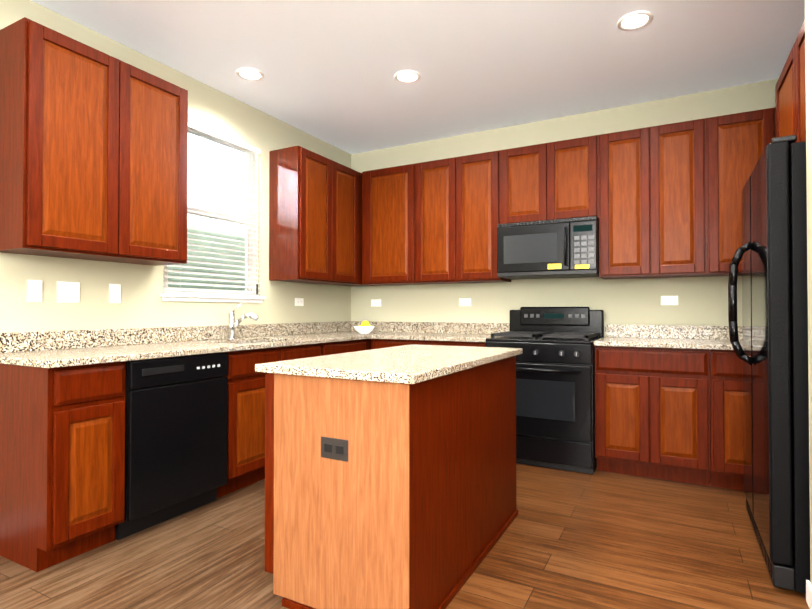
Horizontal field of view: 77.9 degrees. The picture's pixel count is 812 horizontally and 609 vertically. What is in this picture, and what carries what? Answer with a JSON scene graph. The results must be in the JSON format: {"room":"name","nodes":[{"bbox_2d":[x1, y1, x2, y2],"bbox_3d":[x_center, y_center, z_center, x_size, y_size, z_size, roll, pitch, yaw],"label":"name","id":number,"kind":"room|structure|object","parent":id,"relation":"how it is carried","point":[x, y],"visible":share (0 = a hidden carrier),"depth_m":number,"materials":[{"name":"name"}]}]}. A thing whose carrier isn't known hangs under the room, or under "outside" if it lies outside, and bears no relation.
{"room":"kitchen","nodes":[
{"label":"kitchen","id":0,"kind":"room"},
{"bbox_2d":[0,0,350,332],"bbox_3d":[-2.576,-0.227,1.602,0.150,2.740,8.200,0,-1,28],"label":"wall","id":1,"kind":"structure","parent":0,"point":[142,304],"depth_m":3.24,"materials":[{"name":"beige paint"}]},
{"bbox_2d":[27,280,41,301],"bbox_3d":[-1.933,-0.070,2.618,0.016,0.115,0.070,0,-1,28],"label":"outlet","id":2,"kind":"object","parent":1,"relation":"attached to","point":[34,290],"visible":1,"depth_m":2.62,"materials":[{"name":"white plastic"}]},
{"bbox_2d":[57,281,79,302],"bbox_3d":[-1.855,-0.068,2.763,0.016,0.115,0.116,0,-1,28],"label":"outlet","id":3,"kind":"object","parent":1,"relation":"attached to","point":[68,292],"visible":1,"depth_m":2.76,"materials":[{"name":"white plastic"}]},
{"bbox_2d":[0,17,187,265],"bbox_3d":[-1.680,-0.789,2.768,0.325,1.068,0.880,0,-1,28],"label":"upper cabinet","id":4,"kind":"object","parent":1,"relation":"attached to","point":[93,154],"visible":1,"depth_m":2.55,"materials":[{"name":"brown wood"}]},
{"bbox_2d":[109,284,120,302],"bbox_3d":[-1.736,-0.065,2.994,0.008,0.115,0.070,0,-1,28],"label":"electrical outlet","id":5,"kind":"object","parent":1,"relation":"attached to","point":[114,293],"visible":1,"depth_m":2.99,"materials":[{"name":"white plastic"}]},
{"bbox_2d":[159,129,265,302],"bbox_3d":[-1.407,-0.639,3.687,0.130,1.244,0.930,0,-1,28],"label":"window","id":6,"kind":"structure","parent":1,"relation":"in","point":[216,146],"depth_m":3.76,"materials":[{"name":"white plastic"}]},
{"bbox_2d":[163,121,260,296],"bbox_3d":[-1.385,-0.664,3.675,0.063,1.189,0.854,0,-1,28],"label":"window blind","id":7,"kind":"object","parent":6,"relation":"attached to","point":[218,136],"visible":0.77,"depth_m":3.71,"materials":[{"name":"white plastic"}]},
{"bbox_2d":[295,298,303,305],"bbox_3d":[-0.948,-0.022,4.460,0.008,0.070,0.115,0,-1,28],"label":"electrical outlet","id":8,"kind":"object","parent":1,"relation":"attached to","point":[299,301],"visible":1,"depth_m":4.46,"materials":[{"name":"white plastic"}]},
{"bbox_2d":[269,146,375,285],"bbox_3d":[-0.706,-0.727,4.582,0.325,1.068,1.182,0,-1,28],"label":"upper cabinet","id":9,"kind":"object","parent":1,"relation":"attached to","point":[315,218],"visible":1,"depth_m":4.15,"materials":[{"name":"brown wood"}]},
{"bbox_2d":[0,463,808,608],"bbox_3d":[0.398,1.173,-0.012,6.900,0.100,8.500,0,-1,28],"label":"floor","id":10,"kind":"structure","parent":0,"point":[598,539],"depth_m":2.26,"materials":[{"name":"brown wood"}]},
{"bbox_2d":[0,361,125,571],"bbox_3d":[-1.694,0.712,2.413,0.620,0.881,0.342,0,-1,28],"label":"base cabinet","id":11,"kind":"object","parent":10,"relation":"on","point":[62,464],"visible":1,"depth_m":2.23,"materials":[{"name":"brown wood"}]},
{"bbox_2d":[116,352,227,539],"bbox_3d":[-1.457,0.718,2.826,0.626,0.880,0.600,0,-1,28],"label":"dishwasher","id":12,"kind":"object","parent":10,"relation":"on","point":[175,436],"visible":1,"depth_m":2.63,"materials":[{"name":"black metal"}]},
{"bbox_2d":[217,342,320,497],"bbox_3d":[-1.109,0.725,3.502,0.620,0.881,0.905,0,-1,28],"label":"base cabinet","id":13,"kind":"object","parent":10,"relation":"on","point":[245,424],"visible":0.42,"depth_m":3.11,"materials":[{"name":"brown wood"}]},
{"bbox_2d":[321,339,368,355],"bbox_3d":[-0.751,0.734,4.167,0.620,0.880,0.600,0,-1,28],"label":"base cabinet","id":14,"kind":"object","parent":10,"relation":"on","point":[330,348],"depth_m":4.00,"materials":[{"name":"brown wood"}]},
{"bbox_2d":[0,321,404,367],"bbox_3d":[-1.029,0.219,3.631,0.645,0.132,3.147,0,-1,28],"label":"countertop","id":15,"kind":"structure","parent":14,"relation":"on","point":[51,349],"depth_m":2.99,"materials":[{"name":"stone"}]},
{"bbox_2d":[227,303,258,338],"bbox_3d":[-1.171,0.121,3.602,0.290,0.262,0.062,0,-1,28],"label":"faucet","id":16,"kind":"object","parent":15,"relation":"on","point":[232,324],"visible":1,"depth_m":3.63,"materials":[{"name":"silver metal"}]},
{"bbox_2d":[353,321,374,333],"bbox_3d":[-0.378,0.204,4.537,0.200,0.117,0.200,0,-1,28],"label":"fruit bowl","id":17,"kind":"object","parent":15,"relation":"on","point":[365,327],"visible":1,"depth_m":4.48,"materials":[{"name":"white ceramic"}]},
{"bbox_2d":[262,356,517,608],"bbox_3d":[0.031,0.711,2.363,0.652,0.882,1.272,0,-1,28],"label":"kitchen island","id":18,"kind":"object","parent":10,"relation":"on","point":[390,477],"depth_m":1.85,"materials":[{"name":"brown wood"}]},
{"bbox_2d":[255,344,522,383],"bbox_3d":[0.029,0.254,2.377,0.700,0.031,1.320,0,-1,28],"label":"island countertop","id":19,"kind":"structure","parent":18,"relation":"on","point":[412,363],"depth_m":1.99,"materials":[{"name":"beige stone"}]},
{"bbox_2d":[371,339,485,348],"bbox_3d":[0.303,0.736,4.343,1.057,0.881,0.620,0,-1,28],"label":"base cabinet","id":20,"kind":"object","parent":10,"relation":"on","point":[379,343],"visible":0.04,"depth_m":4.13,"materials":[{"name":"brown wood"}]},
{"bbox_2d":[371,322,509,341],"bbox_3d":[0.306,0.228,4.334,1.039,0.132,0.645,0,-1,28],"label":"countertop","id":21,"kind":"structure","parent":20,"relation":"on","point":[454,331],"depth_m":4.45,"materials":[{"name":"stone"}]},
{"bbox_2d":[485,307,603,473],"bbox_3d":[1.075,0.590,3.857,0.756,1.150,0.743,0,-1,28],"label":"range","id":22,"kind":"object","parent":10,"relation":"on","point":[555,394],"visible":0.75,"depth_m":3.56,"materials":[{"name":"black metal"}]},
{"bbox_2d":[595,346,710,485],"bbox_3d":[1.746,0.726,3.568,0.683,0.881,0.620,0,-1,28],"label":"base cabinet","id":23,"kind":"object","parent":10,"relation":"on","point":[652,412],"visible":1,"depth_m":3.29,"materials":[{"name":"brown wood"}]},
{"bbox_2d":[710,349,743,490],"bbox_3d":[2.468,0.722,3.180,0.950,0.881,0.620,0,-1,28],"label":"base cabinet","id":24,"kind":"object","parent":10,"relation":"on","point":[726,424],"visible":0.29,"depth_m":3.10,"materials":[{"name":"brown wood"}]},
{"bbox_2d":[593,324,742,349],"bbox_3d":[2.184,0.216,3.325,1.694,0.132,0.645,0,-1,28],"label":"countertop","id":25,"kind":"structure","parent":24,"relation":"on","point":[684,336],"depth_m":3.65,"materials":[{"name":"stone"}]},
{"bbox_2d":[728,135,809,593],"bbox_3d":[1.986,0.231,2.269,0.874,1.815,0.908,0,-1,28],"label":"refrigerator","id":26,"kind":"object","parent":10,"relation":"on","point":[771,252],"visible":1,"depth_m":2.02,"materials":[{"name":"black metal"}]},
{"bbox_2d":[31,0,804,153],"bbox_3d":[0.398,-1.667,0.023,6.900,0.100,8.500,0,-1,28],"label":"ceiling","id":27,"kind":"structure","parent":0,"point":[329,69],"depth_m":3.16,"materials":[{"name":"white paint"}]},
{"bbox_2d":[236,68,263,80],"bbox_3d":[-1.064,-1.571,3.429,0.184,0.008,0.184,0,-1,28],"label":"recessed light","id":28,"kind":"object","parent":27,"relation":"in","point":[250,74],"visible":1,"depth_m":3.43,"materials":[{"name":"white"}]},
{"bbox_2d":[394,70,420,82],"bbox_3d":[0.011,-1.570,3.465,0.184,0.008,0.184,0,-1,28],"label":"recessed light","id":29,"kind":"object","parent":27,"relation":"in","point":[407,76],"visible":1,"depth_m":3.46,"materials":[{"name":"white"}]},
{"bbox_2d":[617,11,652,30],"bbox_3d":[1.275,-1.578,2.797,0.184,0.008,0.184,0,-1,28],"label":"recessed light","id":30,"kind":"object","parent":27,"relation":"in","point":[636,20],"visible":1,"depth_m":2.79,"materials":[{"name":"white"}]},
{"bbox_2d":[351,78,778,336],"bbox_3d":[2.373,-0.202,3.683,6.900,2.740,0.150,0,-1,28],"label":"wall","id":31,"kind":"structure","parent":0,"point":[702,300],"depth_m":4.15,"materials":[{"name":"beige paint"}]},
{"bbox_2d":[371,299,380,305],"bbox_3d":[-0.299,-0.016,5.025,0.115,0.070,0.008,0,-1,28],"label":"electrical outlet","id":32,"kind":"object","parent":31,"relation":"attached to","point":[375,302],"visible":1,"depth_m":5.02,"materials":[{"name":"white plastic"}]},
{"bbox_2d":[362,163,422,285],"bbox_3d":[-0.098,-0.725,4.744,0.569,1.068,0.325,0,-1,28],"label":"upper cabinet","id":33,"kind":"object","parent":31,"relation":"attached to","point":[389,226],"visible":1,"depth_m":4.59,"materials":[{"name":"brown wood"}]},
{"bbox_2d":[416,150,510,283],"bbox_3d":[0.497,-0.729,4.424,0.779,1.068,0.325,0,-1,28],"label":"upper cabinet","id":34,"kind":"object","parent":31,"relation":"attached to","point":[457,210],"visible":1,"depth_m":4.27,"materials":[{"name":"brown wood"}]},
{"bbox_2d":[459,298,470,305],"bbox_3d":[0.538,-0.021,4.575,0.115,0.070,0.008,0,-1,28],"label":"electrical outlet","id":35,"kind":"object","parent":31,"relation":"attached to","point":[464,301],"visible":1,"depth_m":4.57,"materials":[{"name":"white plastic"}]},
{"bbox_2d":[500,135,598,223],"bbox_3d":[1.175,-0.956,4.063,0.759,0.622,0.325,0,-1,28],"label":"upper cabinet","id":36,"kind":"object","parent":31,"relation":"attached to","point":[551,181],"visible":0.94,"depth_m":3.90,"materials":[{"name":"brown wood"}]},
{"bbox_2d":[497,216,598,279],"bbox_3d":[1.147,-0.432,4.003,0.752,0.422,0.445,0,-1,28],"label":"microwave","id":37,"kind":"object","parent":36,"relation":"attached to","point":[558,248],"visible":1,"depth_m":3.83,"materials":[{"name":"black metal"}]},
{"bbox_2d":[599,118,706,279],"bbox_3d":[1.814,-0.738,3.717,0.689,1.068,0.325,0,-1,28],"label":"upper cabinet","id":38,"kind":"object","parent":31,"relation":"attached to","point":[652,201],"visible":1,"depth_m":3.56,"materials":[{"name":"brown wood"}]},
{"bbox_2d":[661,296,677,304],"bbox_3d":[1.992,-0.031,3.794,0.115,0.070,0.008,0,-1,28],"label":"electrical outlet","id":39,"kind":"object","parent":31,"relation":"attached to","point":[669,300],"visible":1,"depth_m":3.79,"materials":[{"name":"white plastic"}]},
{"bbox_2d":[705,107,775,276],"bbox_3d":[2.453,-0.742,3.374,0.760,1.068,0.325,0,-1,28],"label":"upper cabinet","id":40,"kind":"object","parent":31,"relation":"attached to","point":[737,144],"visible":0.54,"depth_m":3.35,"materials":[{"name":"brown wood"}]},
{"bbox_2d":[805,0,811,584],"bbox_3d":[2.617,-0.240,0.544,3.200,2.740,1.450,0,-1,28],"label":"wall block","id":41,"kind":"object","parent":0,"point":[808,44],"depth_m":1.91,"materials":[{"name":"beige paint"}]},
{"bbox_2d":[806,580,811,608],"bbox_3d":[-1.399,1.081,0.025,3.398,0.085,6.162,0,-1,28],"label":"baseboard","id":42,"kind":"structure","parent":41,"relation":"attached to","point":[808,593],"depth_m":1.90,"materials":[{"name":"white"}]},
{"bbox_3d":[2.715,-0.218,2.364,0.150,2.740,1.850,0,-1,28],"label":"wall","id":43,"kind":"structure","parent":0,"visible":0},
{"bbox_2d":[775,20,805,142],"bbox_3d":[2.183,-0.989,2.268,0.680,0.600,1.100,0,-1,28],"label":"upper cabinet","id":44,"kind":"object","parent":43,"relation":"attached to","point":[790,89],"visible":0.56,"depth_m":2.46,"materials":[{"name":"brown wood"}]}
]}

